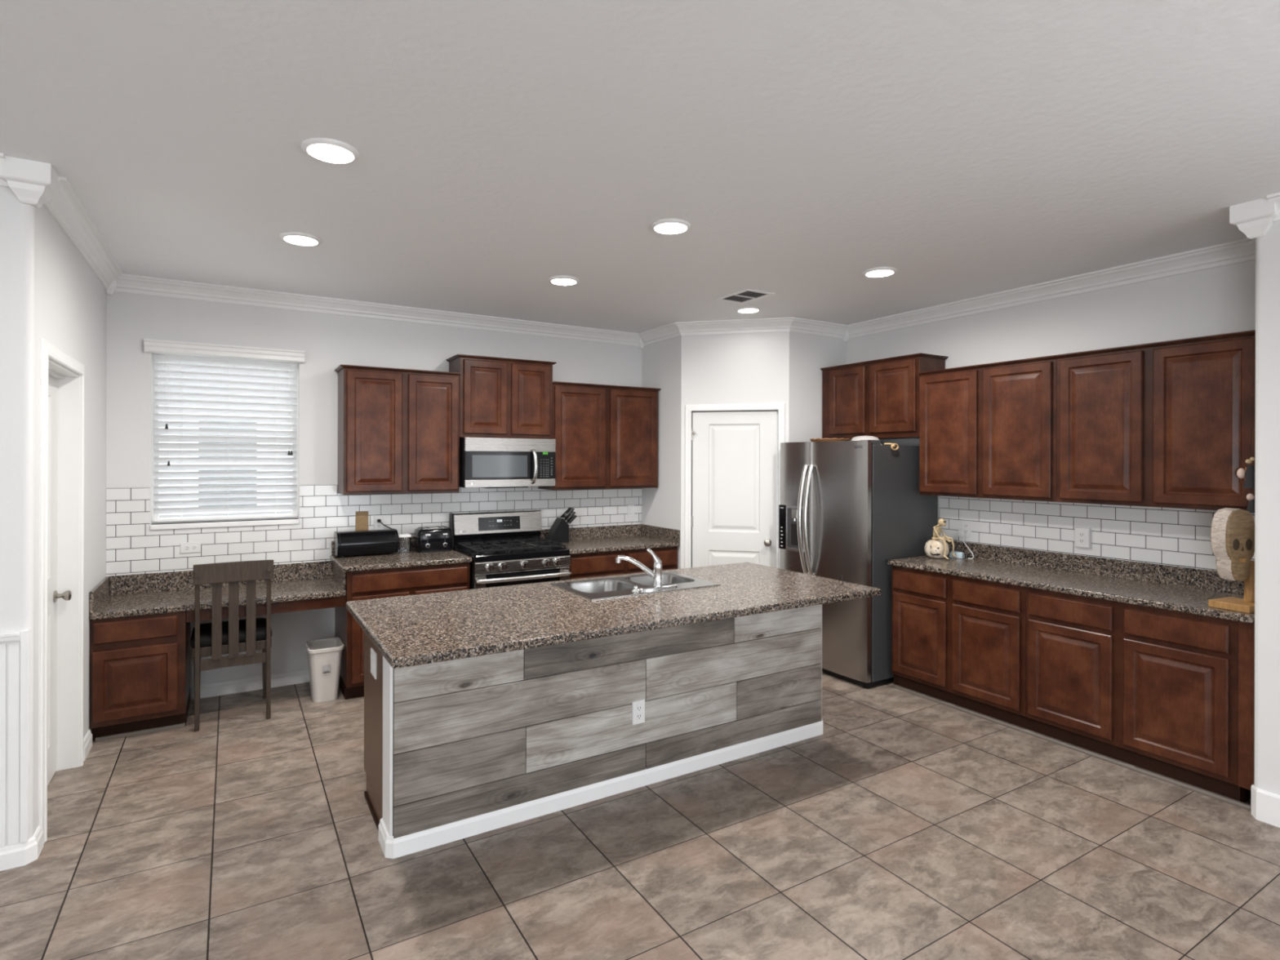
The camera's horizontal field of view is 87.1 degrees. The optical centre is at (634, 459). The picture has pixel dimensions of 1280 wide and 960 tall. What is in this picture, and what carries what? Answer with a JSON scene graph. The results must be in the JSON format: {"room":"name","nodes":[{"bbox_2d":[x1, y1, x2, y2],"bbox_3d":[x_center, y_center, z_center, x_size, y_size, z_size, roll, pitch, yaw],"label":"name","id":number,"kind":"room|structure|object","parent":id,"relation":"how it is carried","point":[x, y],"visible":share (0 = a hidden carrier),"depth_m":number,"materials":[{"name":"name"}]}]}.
{"room":"kitchen","nodes":[
{"label":"kitchen","id":0,"kind":"room"},
{"bbox_2d":[0,186,35,838],"bbox_3d":[-4.004,0.215,1.835,3.615,2.800,0.120,0,0,-31],"label":"wall","id":1,"kind":"structure","parent":0,"point":[17,219],"depth_m":2.69,"materials":[{"name":"white paint"}]},
{"bbox_2d":[0,152,9,187],"bbox_3d":[-3.933,-1.135,1.752,3.445,0.100,0.092,0,0,-31],"label":"trim","id":2,"kind":"structure","parent":1,"relation":"attached to","point":[2,183],"depth_m":2.65,"materials":[{"name":"white paint"}]},
{"bbox_2d":[0,631,20,644],"bbox_3d":[-3.940,0.703,1.789,3.481,0.039,0.026,0,0,-31],"label":"trim","id":3,"kind":"structure","parent":1,"relation":"attached to","point":[7,637],"depth_m":2.66,"materials":[{"name":"white paint"}]},
{"bbox_2d":[0,629,29,847],"bbox_3d":[-3.934,1.103,1.804,3.507,0.846,0.016,0,0,-31],"label":"wainscoting","id":4,"kind":"structure","parent":1,"relation":"attached to","point":[14,656],"depth_m":2.68,"materials":[{"name":"white paint"}]},
{"bbox_2d":[0,825,43,871],"bbox_3d":[-3.953,1.569,1.856,3.531,0.092,0.131,0,0,-31],"label":"baseboard","id":5,"kind":"structure","parent":1,"relation":"attached to","point":[18,855],"depth_m":2.69,"materials":[{"name":"white paint"}]},
{"bbox_2d":[0,155,59,208],"bbox_3d":[-2.435,-1.103,2.714,0.156,0.155,0.156,0,0,-31],"label":"trim","id":6,"kind":"structure","parent":1,"relation":"attached to","point":[33,183],"depth_m":2.67,"materials":[{"name":"white paint"}]},
{"bbox_2d":[33,204,106,834],"bbox_3d":[-2.962,0.218,3.497,0.120,2.800,1.841,0,0,-31],"label":"wall","id":7,"kind":"structure","parent":0,"point":[71,301],"depth_m":3.51,"materials":[{"name":"white paint"}]},
{"bbox_2d":[38,337,84,844],"bbox_3d":[-2.767,0.555,3.183,0.140,2.128,0.927,0,0,-31],"label":"door","id":8,"kind":"structure","parent":7,"relation":"in","point":[61,455],"depth_m":3.51,"materials":[{"name":"white paint"}]},
{"bbox_2d":[83,729,92,761],"bbox_3d":[-3.015,1.572,3.711,0.016,0.092,0.228,0,0,-31],"label":"baseboard","id":9,"kind":"structure","parent":7,"relation":"attached to","point":[87,741],"depth_m":3.70,"materials":[{"name":"white paint"}]},
{"bbox_2d":[106,291,641,699],"bbox_3d":[-1.694,0.222,5.393,4.244,2.800,0.110,0,0,-31],"label":"wall","id":10,"kind":"structure","parent":0,"point":[328,341],"depth_m":4.90,"materials":[{"name":"white paint"}]},
{"bbox_2d":[106,278,117,295],"bbox_3d":[-3.350,-1.119,4.310,0.080,0.128,0.080,0,0,-31],"label":"trim","id":11,"kind":"structure","parent":10,"relation":"attached to","point":[111,289],"depth_m":4.29,"materials":[{"name":"white paint"}]},
{"bbox_2d":[150,352,299,529],"bbox_3d":[-2.827,-0.132,4.695,0.880,1.189,0.122,0,0,-31],"label":"window","id":12,"kind":"structure","parent":10,"relation":"in","point":[291,520],"depth_m":4.69,"materials":[{"name":"white paint"}]},
{"bbox_2d":[143,338,305,522],"bbox_3d":[-2.804,-0.186,4.658,0.944,1.199,0.094,0,0,-31],"label":"window blind","id":13,"kind":"object","parent":12,"relation":"attached to","point":[157,346],"visible":1,"depth_m":4.66,"materials":[{"name":"white paint"}]},
{"bbox_2d":[193,668,309,699],"bbox_3d":[-2.607,1.573,4.775,0.870,0.092,0.016,0,0,-31],"label":"baseboard","id":14,"kind":"structure","parent":10,"relation":"attached to","point":[252,683],"depth_m":4.71,"materials":[{"name":"white paint"}]},
{"bbox_2d":[106,484,641,577],"bbox_3d":[-1.656,0.473,5.347,4.022,0.568,0.007,0,0,-31],"label":"tile backsplash","id":15,"kind":"structure","parent":10,"relation":"attached to","point":[132,548],"depth_m":4.94,"materials":[{"name":"white tile"}]},
{"bbox_2d":[180,542,200,553],"bbox_3d":[-2.990,0.593,4.539,0.116,0.072,0.009,0,0,-31],"label":"wall outlet","id":16,"kind":"object","parent":15,"relation":"attached to","point":[189,547],"visible":1,"depth_m":4.54,"materials":[{"name":"white plastic"}]},
{"bbox_2d":[183,546,189,550],"bbox_3d":[-3.006,0.593,4.527,0.032,0.028,0.003,0,0,-31],"label":"receptacle","id":17,"kind":"object","parent":16,"relation":"attached to","point":[185,548],"depth_m":4.52,"materials":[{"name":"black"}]},
{"bbox_2d":[191,545,196,549],"bbox_3d":[-2.971,0.593,4.547,0.032,0.028,0.003,0,0,-31],"label":"receptacle","id":18,"kind":"object","parent":16,"relation":"attached to","point":[193,547],"depth_m":4.55,"materials":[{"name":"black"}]},
{"bbox_2d":[355,511,368,530],"bbox_3d":[-2.059,0.466,5.095,0.090,0.150,0.010,0,0,-31],"label":"wall plate","id":19,"kind":"object","parent":15,"relation":"attached to","point":[362,517],"visible":0.92,"depth_m":5.09,"materials":[{"name":"brown wood"}]},
{"bbox_2d":[373,515,383,529],"bbox_3d":[-1.956,0.486,5.157,0.072,0.116,0.009,0,0,-31],"label":"wall outlet","id":20,"kind":"object","parent":15,"relation":"attached to","point":[377,526],"visible":0.95,"depth_m":5.15,"materials":[{"name":"white plastic"}]},
{"bbox_2d":[377,519,391,528],"bbox_3d":[-1.895,0.525,5.169,0.142,0.143,0.032,0,0,-31],"label":"power cord","id":21,"kind":"object","parent":15,"relation":"attached to","point":[378,520],"visible":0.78,"depth_m":5.14,"materials":[{"name":"black plastic"}]},
{"bbox_2d":[627,504,634,516],"bbox_3d":[-0.030,0.478,6.311,0.072,0.116,0.009,0,0,-31],"label":"light switch","id":22,"kind":"object","parent":15,"relation":"attached to","point":[630,507],"visible":1,"depth_m":6.31,"materials":[{"name":"white plastic"}]},
{"bbox_2d":[334,364,460,494],"bbox_3d":[-1.781,-0.209,5.083,0.850,0.916,0.331,0,0,-31],"label":"upper cabinet","id":23,"kind":"object","parent":10,"relation":"attached to","point":[398,429],"visible":1,"depth_m":4.93,"materials":[{"name":"brown wood"}]},
{"bbox_2d":[445,354,556,439],"bbox_3d":[-1.081,-0.489,5.502,0.823,0.635,0.331,0,0,-31],"label":"upper cabinet","id":24,"kind":"object","parent":10,"relation":"attached to","point":[500,397],"visible":0.91,"depth_m":5.35,"materials":[{"name":"brown wood"}]},
{"bbox_2d":[459,437,555,488],"bbox_3d":[-1.048,0.027,5.443,0.750,0.393,0.449,0,0,-31],"label":"microwave","id":25,"kind":"object","parent":24,"relation":"attached to","point":[484,462],"visible":0.98,"depth_m":5.28,"materials":[{"name":"silver metal"}]},
{"bbox_2d":[537,381,661,489],"bbox_3d":[-0.293,-0.196,5.974,1.061,0.898,0.331,0,0,-31],"label":"upper cabinet","id":26,"kind":"object","parent":10,"relation":"attached to","point":[606,437],"visible":0.94,"depth_m":5.81,"materials":[{"name":"brown wood"}]},
{"bbox_2d":[638,337,644,349],"bbox_3d":[0.065,-1.110,6.354,0.080,0.128,0.080,0,0,-31],"label":"trim","id":27,"kind":"structure","parent":10,"relation":"attached to","point":[641,345],"depth_m":6.33,"materials":[{"name":"white paint"}]},
{"bbox_2d":[0,0,1279,333],"bbox_3d":[-0.029,-1.214,0.540,9.100,0.080,10.160,0,0,-31],"label":"ceiling","id":28,"kind":"structure","parent":0,"point":[965,148],"depth_m":2.46,"materials":[{"name":"white paint"}]},
{"bbox_2d":[279,231,322,245],"bbox_3d":[-1.771,-1.170,3.582,0.204,0.015,0.204,0,0,-31],"label":"recessed light","id":29,"kind":"object","parent":28,"relation":"in","point":[294,237],"visible":1,"depth_m":3.57,"materials":[{"name":"white paint"}]},
{"bbox_2d":[301,137,359,164],"bbox_3d":[-1.153,-1.169,2.560,0.204,0.015,0.204,0,0,-31],"label":"recessed light","id":30,"kind":"object","parent":28,"relation":"in","point":[325,149],"visible":1,"depth_m":2.55,"materials":[{"name":"white paint"}]},
{"bbox_2d":[547,275,579,285],"bbox_3d":[-0.460,-1.167,4.399,0.204,0.015,0.204,0,0,-31],"label":"recessed light","id":31,"kind":"object","parent":28,"relation":"in","point":[558,280],"visible":1,"depth_m":4.39,"materials":[{"name":"white paint"}]},
{"bbox_2d":[650,218,690,234],"bbox_3d":[0.182,-1.165,3.377,0.204,0.015,0.204,0,0,-31],"label":"recessed light","id":32,"kind":"object","parent":28,"relation":"in","point":[665,226],"visible":1,"depth_m":3.36,"materials":[{"name":"white paint"}]},
{"bbox_2d":[715,288,775,303],"bbox_3d":[0.789,-1.168,4.824,0.254,0.008,0.360,0,0,-31],"label":"ceiling vent","id":33,"kind":"object","parent":28,"relation":"in","point":[745,295],"visible":1,"depth_m":4.82,"materials":[{"name":"white metal"}]},
{"bbox_2d":[735,306,761,313],"bbox_3d":[0.887,-1.163,5.244,0.204,0.015,0.204,0,0,-31],"label":"recessed light","id":34,"kind":"object","parent":28,"relation":"in","point":[747,309],"visible":1,"depth_m":5.23,"materials":[{"name":"white paint"}]},
{"bbox_2d":[862,266,897,277],"bbox_3d":[1.522,-1.161,4.183,0.204,0.015,0.204,0,0,-31],"label":"recessed light","id":35,"kind":"object","parent":28,"relation":"in","point":[877,272],"visible":1,"depth_m":4.17,"materials":[{"name":"white paint"}]},
{"bbox_2d":[0,671,1279,959],"bbox_3d":[-0.036,1.666,0.540,9.100,0.080,10.160,0,0,-31],"label":"floor","id":36,"kind":"structure","parent":0,"point":[913,827],"depth_m":2.73,"materials":[{"name":"tile"}]},
{"bbox_2d":[89,611,191,741],"bbox_3d":[-3.033,1.263,4.173,0.452,0.710,0.609,0,0,-31],"label":"base cabinet","id":37,"kind":"object","parent":36,"relation":"on","point":[140,665],"visible":0.87,"depth_m":3.92,"materials":[{"name":"brown wood"}]},
{"bbox_2d":[94,722,185,742],"bbox_3d":[-2.910,1.608,3.978,0.429,0.020,0.016,0,0,-31],"label":"toe kick","id":38,"kind":"object","parent":37,"relation":"attached to","point":[180,725],"depth_m":3.97,"materials":[{"name":"brown wood"}]},
{"bbox_2d":[88,560,346,619],"bbox_3d":[-2.649,0.827,4.401,1.345,0.160,0.611,0,0,-31],"label":"countertop","id":39,"kind":"structure","parent":37,"relation":"on","point":[148,593],"depth_m":4.38,"materials":[{"name":"stone"}]},
{"bbox_2d":[186,595,346,622],"bbox_3d":[-2.316,0.945,4.289,0.892,0.070,0.022,0,0,-31],"label":"apron","id":40,"kind":"object","parent":39,"relation":"attached to","point":[335,602],"visible":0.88,"depth_m":4.32,"materials":[{"name":"brown wood"}]},
{"bbox_2d":[190,560,273,731],"bbox_3d":[-2.561,1.121,4.295,0.439,0.996,0.511,0,0,-31],"label":"desk chair","id":41,"kind":"object","parent":36,"relation":"on","point":[218,637],"visible":1,"depth_m":4.13,"materials":[{"name":"brown wood"}]},
{"bbox_2d":[305,637,344,702],"bbox_3d":[-2.119,1.438,4.607,0.222,0.364,0.280,0,0,-31],"label":"waste bin","id":42,"kind":"object","parent":36,"relation":"on","point":[324,655],"visible":1,"depth_m":4.52,"materials":[{"name":"white plastic"}]},
{"bbox_2d":[334,562,470,699],"bbox_3d":[-1.708,1.183,4.954,0.832,0.876,0.629,0,0,-31],"label":"base cabinet","id":43,"kind":"object","parent":36,"relation":"on","point":[422,580],"visible":0.34,"depth_m":4.61,"materials":[{"name":"brown wood"}]},
{"bbox_2d":[329,536,471,572],"bbox_3d":[-1.713,0.673,4.937,0.875,0.140,0.636,0,0,-31],"label":"countertop","id":44,"kind":"structure","parent":43,"relation":"on","point":[414,558],"depth_m":4.79,"materials":[{"name":"stone"}]},
{"bbox_2d":[333,528,399,558],"bbox_3d":[-1.980,0.615,4.982,0.420,0.183,0.216,0,0,-31],"label":"bread box","id":45,"kind":"object","parent":44,"relation":"on","point":[372,541],"visible":1,"depth_m":4.91,"materials":[{"name":"black metal"}]},
{"bbox_2d":[397,533,411,553],"bbox_3d":[-1.760,0.639,5.148,0.093,0.136,0.093,0,0,-31],"label":"glass container","id":46,"kind":"object","parent":44,"relation":"on","point":[404,546],"visible":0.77,"depth_m":5.11,"materials":[{"name":"white"}]},
{"bbox_2d":[413,525,452,552],"bbox_3d":[-1.560,0.616,5.235,0.260,0.183,0.200,0,0,-31],"label":"toaster","id":47,"kind":"object","parent":44,"relation":"on","point":[426,539],"visible":1,"depth_m":5.17,"materials":[{"name":"black metal"}]},
{"bbox_2d":[448,510,571,589],"bbox_3d":[-0.981,1.018,5.322,0.766,1.170,0.715,0,0,-31],"label":"gas range","id":48,"kind":"object","parent":36,"relation":"on","point":[506,548],"visible":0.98,"depth_m":5.22,"materials":[{"name":"silver metal"}]},
{"bbox_2d":[452,541,569,562],"bbox_3d":[-0.980,0.721,5.324,0.764,0.048,0.590,0,0,-31],"label":"cooktop","id":49,"kind":"object","parent":48,"relation":"in","point":[553,553],"depth_m":5.13,"materials":[{"name":"black metal"}]},
{"bbox_2d":[364,604,822,858],"bbox_3d":[-0.109,1.188,3.671,2.501,0.875,0.702,0,0,-31],"label":"kitchen island","id":50,"kind":"object","parent":36,"relation":"on","point":[460,748],"visible":0.7,"depth_m":3.18,"materials":[{"name":"grey wood"}]},
{"bbox_2d":[370,647,376,679],"bbox_3d":[-1.197,0.933,3.087,0.009,0.116,0.116,0,0,-31],"label":"wall outlet","id":51,"kind":"object","parent":50,"relation":"attached to","point":[373,655],"visible":1,"depth_m":3.07,"materials":[{"name":"white plastic"}]},
{"bbox_2d":[346,562,880,668],"bbox_3d":[-0.033,0.731,3.551,2.606,0.038,1.125,0,0,-31],"label":"island countertop","id":52,"kind":"structure","parent":50,"relation":"on","point":[418,629],"depth_m":3.21,"materials":[{"name":"stone"}]},
{"bbox_2d":[551,571,720,599],"bbox_3d":[0.009,0.791,3.829,0.823,0.171,0.500,0,0,-31],"label":"sink","id":53,"kind":"object","parent":52,"relation":"in","point":[621,586],"visible":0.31,"depth_m":3.90,"materials":[{"name":"silver metal"}]},
{"bbox_2d":[631,585,639,591],"bbox_3d":[0.008,0.690,3.614,0.048,0.032,0.048,0,0,-31],"label":"sprayer","id":54,"kind":"object","parent":53,"relation":"on","point":[635,588],"visible":1,"depth_m":3.60,"materials":[{"name":"silver metal"}]},
{"bbox_2d":[615,548,677,591],"bbox_3d":[0.075,0.597,3.697,0.345,0.218,0.132,0,0,-9],"label":"kitchen faucet","id":55,"kind":"object","parent":52,"relation":"on","point":[657,566],"visible":0.97,"depth_m":3.69,"materials":[{"name":"silver metal"}]},
{"bbox_2d":[653,561,662,586],"bbox_3d":[0.129,0.626,3.705,0.052,0.140,0.052,0,0,-31],"label":"faucet","id":56,"kind":"object","parent":55,"relation":"on","point":[657,566],"depth_m":3.69,"materials":[{"name":"silver metal"}]},
{"bbox_2d":[631,698,644,724],"bbox_3d":[0.022,1.251,3.338,0.072,0.116,0.009,0,0,-31],"label":"wall outlet","id":57,"kind":"object","parent":50,"relation":"attached to","point":[637,706],"visible":1,"depth_m":3.33,"materials":[{"name":"white plastic"}]},
{"bbox_2d":[635,705,641,711],"bbox_3d":[0.024,1.231,3.337,0.032,0.028,0.003,0,0,-31],"label":"receptacle","id":58,"kind":"object","parent":57,"relation":"attached to","point":[638,708],"depth_m":3.33,"materials":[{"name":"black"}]},
{"bbox_2d":[635,712,641,719],"bbox_3d":[0.024,1.271,3.337,0.032,0.028,0.003,0,0,-31],"label":"receptacle","id":59,"kind":"object","parent":57,"relation":"attached to","point":[638,715],"depth_m":3.33,"materials":[{"name":"white plastic"}]},
{"bbox_2d":[568,546,677,579],"bbox_3d":[-0.224,1.187,5.843,1.043,0.876,0.629,0,0,-31],"label":"base cabinet","id":60,"kind":"object","parent":36,"relation":"on","point":[602,563],"visible":0.27,"depth_m":5.53,"materials":[{"name":"brown wood"}]},
{"bbox_2d":[540,524,679,554],"bbox_3d":[-0.216,0.677,5.834,1.050,0.140,0.636,0,0,-31],"label":"countertop","id":61,"kind":"structure","parent":60,"relation":"on","point":[588,540],"depth_m":5.96,"materials":[{"name":"stone"}]},
{"bbox_2d":[544,517,568,543],"bbox_3d":[-0.674,0.605,5.780,0.202,0.209,0.110,0,0,-31],"label":"knife block","id":62,"kind":"object","parent":61,"relation":"on","point":[558,532],"visible":0.78,"depth_m":5.75,"materials":[{"name":"black wood"}]},
{"bbox_2d":[563,507,573,519],"bbox_3d":[-0.565,0.465,5.805,0.108,0.101,0.017,0,0,-31],"label":"kitchen knife","id":63,"kind":"object","parent":62,"relation":"in","point":[567,514],"visible":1,"depth_m":5.80,"materials":[{"name":"black plastic"}]},
{"bbox_2d":[565,511,575,521],"bbox_3d":[-0.551,0.492,5.813,0.099,0.093,0.017,0,0,-31],"label":"kitchen knife","id":64,"kind":"object","parent":62,"relation":"in","point":[574,512],"visible":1,"depth_m":5.81,"materials":[{"name":"black plastic"}]},
{"bbox_2d":[567,515,577,524],"bbox_3d":[-0.537,0.519,5.822,0.090,0.085,0.017,0,0,-31],"label":"kitchen knife","id":65,"kind":"object","parent":62,"relation":"in","point":[575,516],"visible":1,"depth_m":5.82,"materials":[{"name":"black plastic"}]},
{"bbox_2d":[778,440,937,688],"bbox_3d":[1.717,0.745,5.323,0.895,1.772,0.888,0,0,-31],"label":"refrigerator","id":66,"kind":"object","parent":36,"relation":"on","point":[847,508],"visible":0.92,"depth_m":4.95,"materials":[{"name":"silver metal"}]},
{"bbox_2d":[809,437,849,441],"bbox_3d":[1.568,-0.139,5.402,0.308,0.063,0.308,0,0,-31],"label":"wicker tray","id":67,"kind":"object","parent":66,"relation":"on","point":[826,439],"visible":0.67,"depth_m":5.28,"materials":[{"name":"brown wicker"}]},
{"bbox_2d":[850,435,882,444],"bbox_3d":[1.735,-0.143,5.065,0.248,0.075,0.248,0,0,-31],"label":"food cover","id":68,"kind":"object","parent":66,"relation":"on","point":[858,437],"visible":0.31,"depth_m":4.99,"materials":[{"name":"white plastic"}]},
{"bbox_2d":[884,443,898,450],"bbox_3d":[1.873,-0.094,4.913,0.080,0.055,0.084,0,0,-31],"label":"knot","id":69,"kind":"object","parent":66,"relation":"hanging from","point":[893,445],"visible":1,"depth_m":4.89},
{"bbox_2d":[891,565,1027,728],"bbox_3d":[2.342,1.194,4.574,0.629,0.876,0.950,0,0,-31],"label":"base cabinet","id":70,"kind":"object","parent":36,"relation":"on","point":[960,641],"visible":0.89,"depth_m":4.36,"materials":[{"name":"brown wood"}]},
{"bbox_2d":[1026,586,1254,802],"bbox_3d":[2.854,1.196,3.718,0.629,0.876,1.044,0,0,-31],"label":"base cabinet","id":71,"kind":"object","parent":36,"relation":"on","point":[1155,690],"depth_m":3.47,"materials":[{"name":"brown wood"}]},
{"bbox_2d":[887,539,1254,623],"bbox_3d":[2.598,0.683,4.125,0.636,0.144,2.016,0,0,-31],"label":"countertop","id":72,"kind":"structure","parent":71,"relation":"on","point":[1189,590],"depth_m":4.02,"materials":[{"name":"stone"}]},
{"bbox_2d":[924,518,956,559],"bbox_3d":[2.223,0.573,4.913,0.166,0.289,0.198,0,0,-41],"label":"figurine","id":73,"kind":"object","parent":72,"relation":"on","point":[937,547],"visible":1,"depth_m":4.88,"materials":[{"name":"plastic"}]},
{"bbox_2d":[948,551,964,558],"bbox_3d":[2.365,0.697,4.939,0.062,0.042,0.098,0,0,-43],"label":"box","id":74,"kind":"object","parent":72,"relation":"on","point":[959,554],"visible":0.85,"depth_m":4.91,"materials":[{"name":"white plastic"}]},
{"bbox_2d":[958,529,973,559],"bbox_3d":[2.431,0.620,4.939,0.042,0.196,0.142,0,0,-7],"label":"charging cable","id":75,"kind":"object","parent":72,"relation":"on","point":[961,532],"visible":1,"depth_m":4.97,"materials":[{"name":"white plastic"}]},
{"bbox_2d":[1208,507,1254,613],"bbox_3d":[2.921,0.477,3.258,0.213,0.484,0.165,0,0,-23],"label":"decorative sculpture","id":76,"kind":"object","parent":72,"relation":"on","point":[1233,530],"visible":0.91,"depth_m":3.21,"materials":[{"name":"brown wood"}]},
{"bbox_2d":[1232,538,1239,550],"bbox_3d":[2.864,0.404,3.207,0.036,0.058,0.008,0,0,-1],"label":"socket","id":77,"kind":"object","parent":76,"relation":"attached to","point":[1236,542],"depth_m":3.21,"materials":[{"name":"brown wood"}]},
{"bbox_2d":[1245,538,1252,550],"bbox_3d":[2.926,0.404,3.208,0.036,0.058,0.008,0,0,-1],"label":"socket","id":78,"kind":"object","parent":76,"relation":"attached to","point":[1248,541],"depth_m":3.21,"materials":[{"name":"brown wood"}]},
{"bbox_2d":[641,335,681,568],"bbox_3d":[0.279,0.227,6.130,0.100,2.800,0.652,0,0,-31],"label":"wall","id":79,"kind":"structure","parent":0,"point":[661,361],"depth_m":6.02,"materials":[{"name":"white paint"}]},
{"bbox_2d":[680,331,789,568],"bbox_3d":[0.857,0.228,5.773,0.908,2.800,0.100,0,0,13],"label":"wall","id":80,"kind":"structure","parent":0,"point":[737,368],"depth_m":5.73,"materials":[{"name":"white paint"}]},
{"bbox_2d":[43,176,1255,346],"bbox_3d":[0.012,-1.124,3.871,5.362,0.100,4.250,0,0,-31],"label":"trim","id":81,"kind":"structure","parent":80,"relation":"attached to","point":[66,209],"depth_m":4.73,"materials":[{"name":"white paint"}]},
{"bbox_2d":[684,403,785,568],"bbox_3d":[0.850,0.578,5.741,0.842,2.101,0.145,0,0,13],"label":"door","id":82,"kind":"structure","parent":80,"relation":"in","point":[732,453],"depth_m":5.74,"materials":[{"name":"white paint"}]},
{"bbox_2d":[788,331,845,442],"bbox_3d":[1.599,0.230,5.867,0.782,2.800,0.100,0,0,-31],"label":"wall","id":83,"kind":"structure","parent":0,"point":[809,353],"depth_m":5.74,"materials":[{"name":"white paint"}]},
{"bbox_2d":[845,259,1255,533],"bbox_3d":[2.655,0.233,4.767,0.100,2.800,3.072,0,0,-31],"label":"wall","id":84,"kind":"structure","parent":0,"point":[1221,300],"depth_m":4.29,"materials":[{"name":"white paint"}]},
{"bbox_2d":[843,328,849,342],"bbox_3d":[1.870,-1.105,5.943,0.080,0.128,0.080,0,0,-31],"label":"trim","id":85,"kind":"structure","parent":84,"relation":"attached to","point":[846,336],"depth_m":5.92,"materials":[{"name":"white paint"}]},
{"bbox_2d":[820,352,948,440],"bbox_3d":[1.992,-0.477,5.457,0.331,0.616,0.981,0,0,-31],"label":"upper cabinet","id":86,"kind":"object","parent":84,"relation":"attached to","point":[879,398],"visible":0.84,"depth_m":5.31,"materials":[{"name":"brown wood"}]},
{"bbox_2d":[918,355,1057,502],"bbox_3d":[2.479,-0.191,4.642,0.330,0.904,0.960,0,0,-31],"label":"upper cabinet","id":87,"kind":"object","parent":84,"relation":"attached to","point":[988,430],"visible":0.91,"depth_m":4.50,"materials":[{"name":"brown wood"}]},
{"bbox_2d":[939,495,1254,570],"bbox_3d":[2.870,0.449,4.300,0.007,0.369,2.041,0,0,-31],"label":"tile backsplash","id":88,"kind":"structure","parent":84,"relation":"attached to","point":[1170,536],"depth_m":4.25,"materials":[{"name":"white tile"}]},
{"bbox_2d":[961,520,971,536],"bbox_3d":[2.453,0.508,4.980,0.009,0.116,0.072,0,0,-31],"label":"wall outlet","id":89,"kind":"object","parent":88,"relation":"attached to","point":[966,525],"visible":1,"depth_m":4.97,"materials":[{"name":"white plastic"}]},
{"bbox_2d":[1075,527,1091,548],"bbox_3d":[2.854,0.496,4.288,0.033,0.125,0.085,0,0,-31],"label":"wall outlet","id":90,"kind":"object","parent":88,"relation":"attached to","point":[1082,535],"visible":1,"depth_m":4.27,"materials":[{"name":"white plastic"}]},
{"bbox_2d":[1079,532,1084,537],"bbox_3d":[2.842,0.476,4.280,0.003,0.028,0.032,0,0,-31],"label":"receptacle","id":91,"kind":"object","parent":90,"relation":"attached to","point":[1081,534],"depth_m":4.28,"materials":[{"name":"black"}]},
{"bbox_2d":[1079,538,1084,542],"bbox_3d":[2.842,0.516,4.280,0.003,0.028,0.032,0,0,-31],"label":"receptacle","id":92,"kind":"object","parent":90,"relation":"attached to","point":[1081,540],"depth_m":4.28,"materials":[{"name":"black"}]},
{"bbox_2d":[1054,329,1255,510],"bbox_3d":[2.970,-0.190,3.822,0.330,0.904,0.950,0,0,-31],"label":"upper cabinet","id":93,"kind":"object","parent":84,"relation":"attached to","point":[1169,424],"visible":0.83,"depth_m":3.68,"materials":[{"name":"brown wood"}]},
{"bbox_2d":[1236,427,1255,512],"bbox_3d":[3.038,0.051,3.331,0.100,0.418,0.075,0,0,-31],"label":"doll","id":94,"kind":"object","parent":93,"relation":"hanging from","point":[1248,473],"visible":0.94,"depth_m":3.30,"materials":[{"name":"black fabric"}]},
{"bbox_2d":[1244,457,1254,463],"bbox_3d":[3.029,0.004,3.315,0.026,0.033,0.034,0,0,-31],"label":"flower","id":95,"kind":"object","parent":94,"relation":"on","point":[1248,461],"depth_m":3.31,"materials":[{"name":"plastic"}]},
{"bbox_2d":[1253,220,1279,795],"bbox_3d":[4.620,0.238,0.838,0.765,2.800,5.690,0,0,-31],"label":"wall","id":96,"kind":"structure","parent":0,"point":[1267,453],"depth_m":3.04,"materials":[{"name":"white paint"}]},
{"bbox_2d":[892,684,1250,810],"bbox_3d":[2.363,1.621,3.985,0.020,0.022,1.975,0,0,-31],"label":"trim","id":97,"kind":"structure","parent":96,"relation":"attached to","point":[1194,788],"depth_m":3.72,"materials":[{"name":"brown wood"}]},
{"bbox_2d":[1229,196,1278,239],"bbox_3d":[2.849,-1.089,3.077,0.156,0.155,0.156,0,0,-31],"label":"trim","id":98,"kind":"structure","parent":96,"relation":"attached to","point":[1254,218],"depth_m":3.04,"materials":[{"name":"white paint"}]},
{"bbox_2d":[1250,784,1279,827],"bbox_3d":[3.314,1.566,2.285,0.048,0.138,1.892,0,0,-31],"label":"baseboard","id":99,"kind":"structure","parent":96,"relation":"attached to","point":[1264,805],"depth_m":3.03,"materials":[{"name":"white paint"}]},
{"bbox_2d":[1266,191,1279,222],"bbox_3d":[4.274,-1.113,0.587,0.092,0.100,5.620,0,0,-31],"label":"trim","id":100,"kind":"structure","parent":96,"relation":"attached to","point":[1274,197],"depth_m":2.97,"materials":[{"name":"white paint"}]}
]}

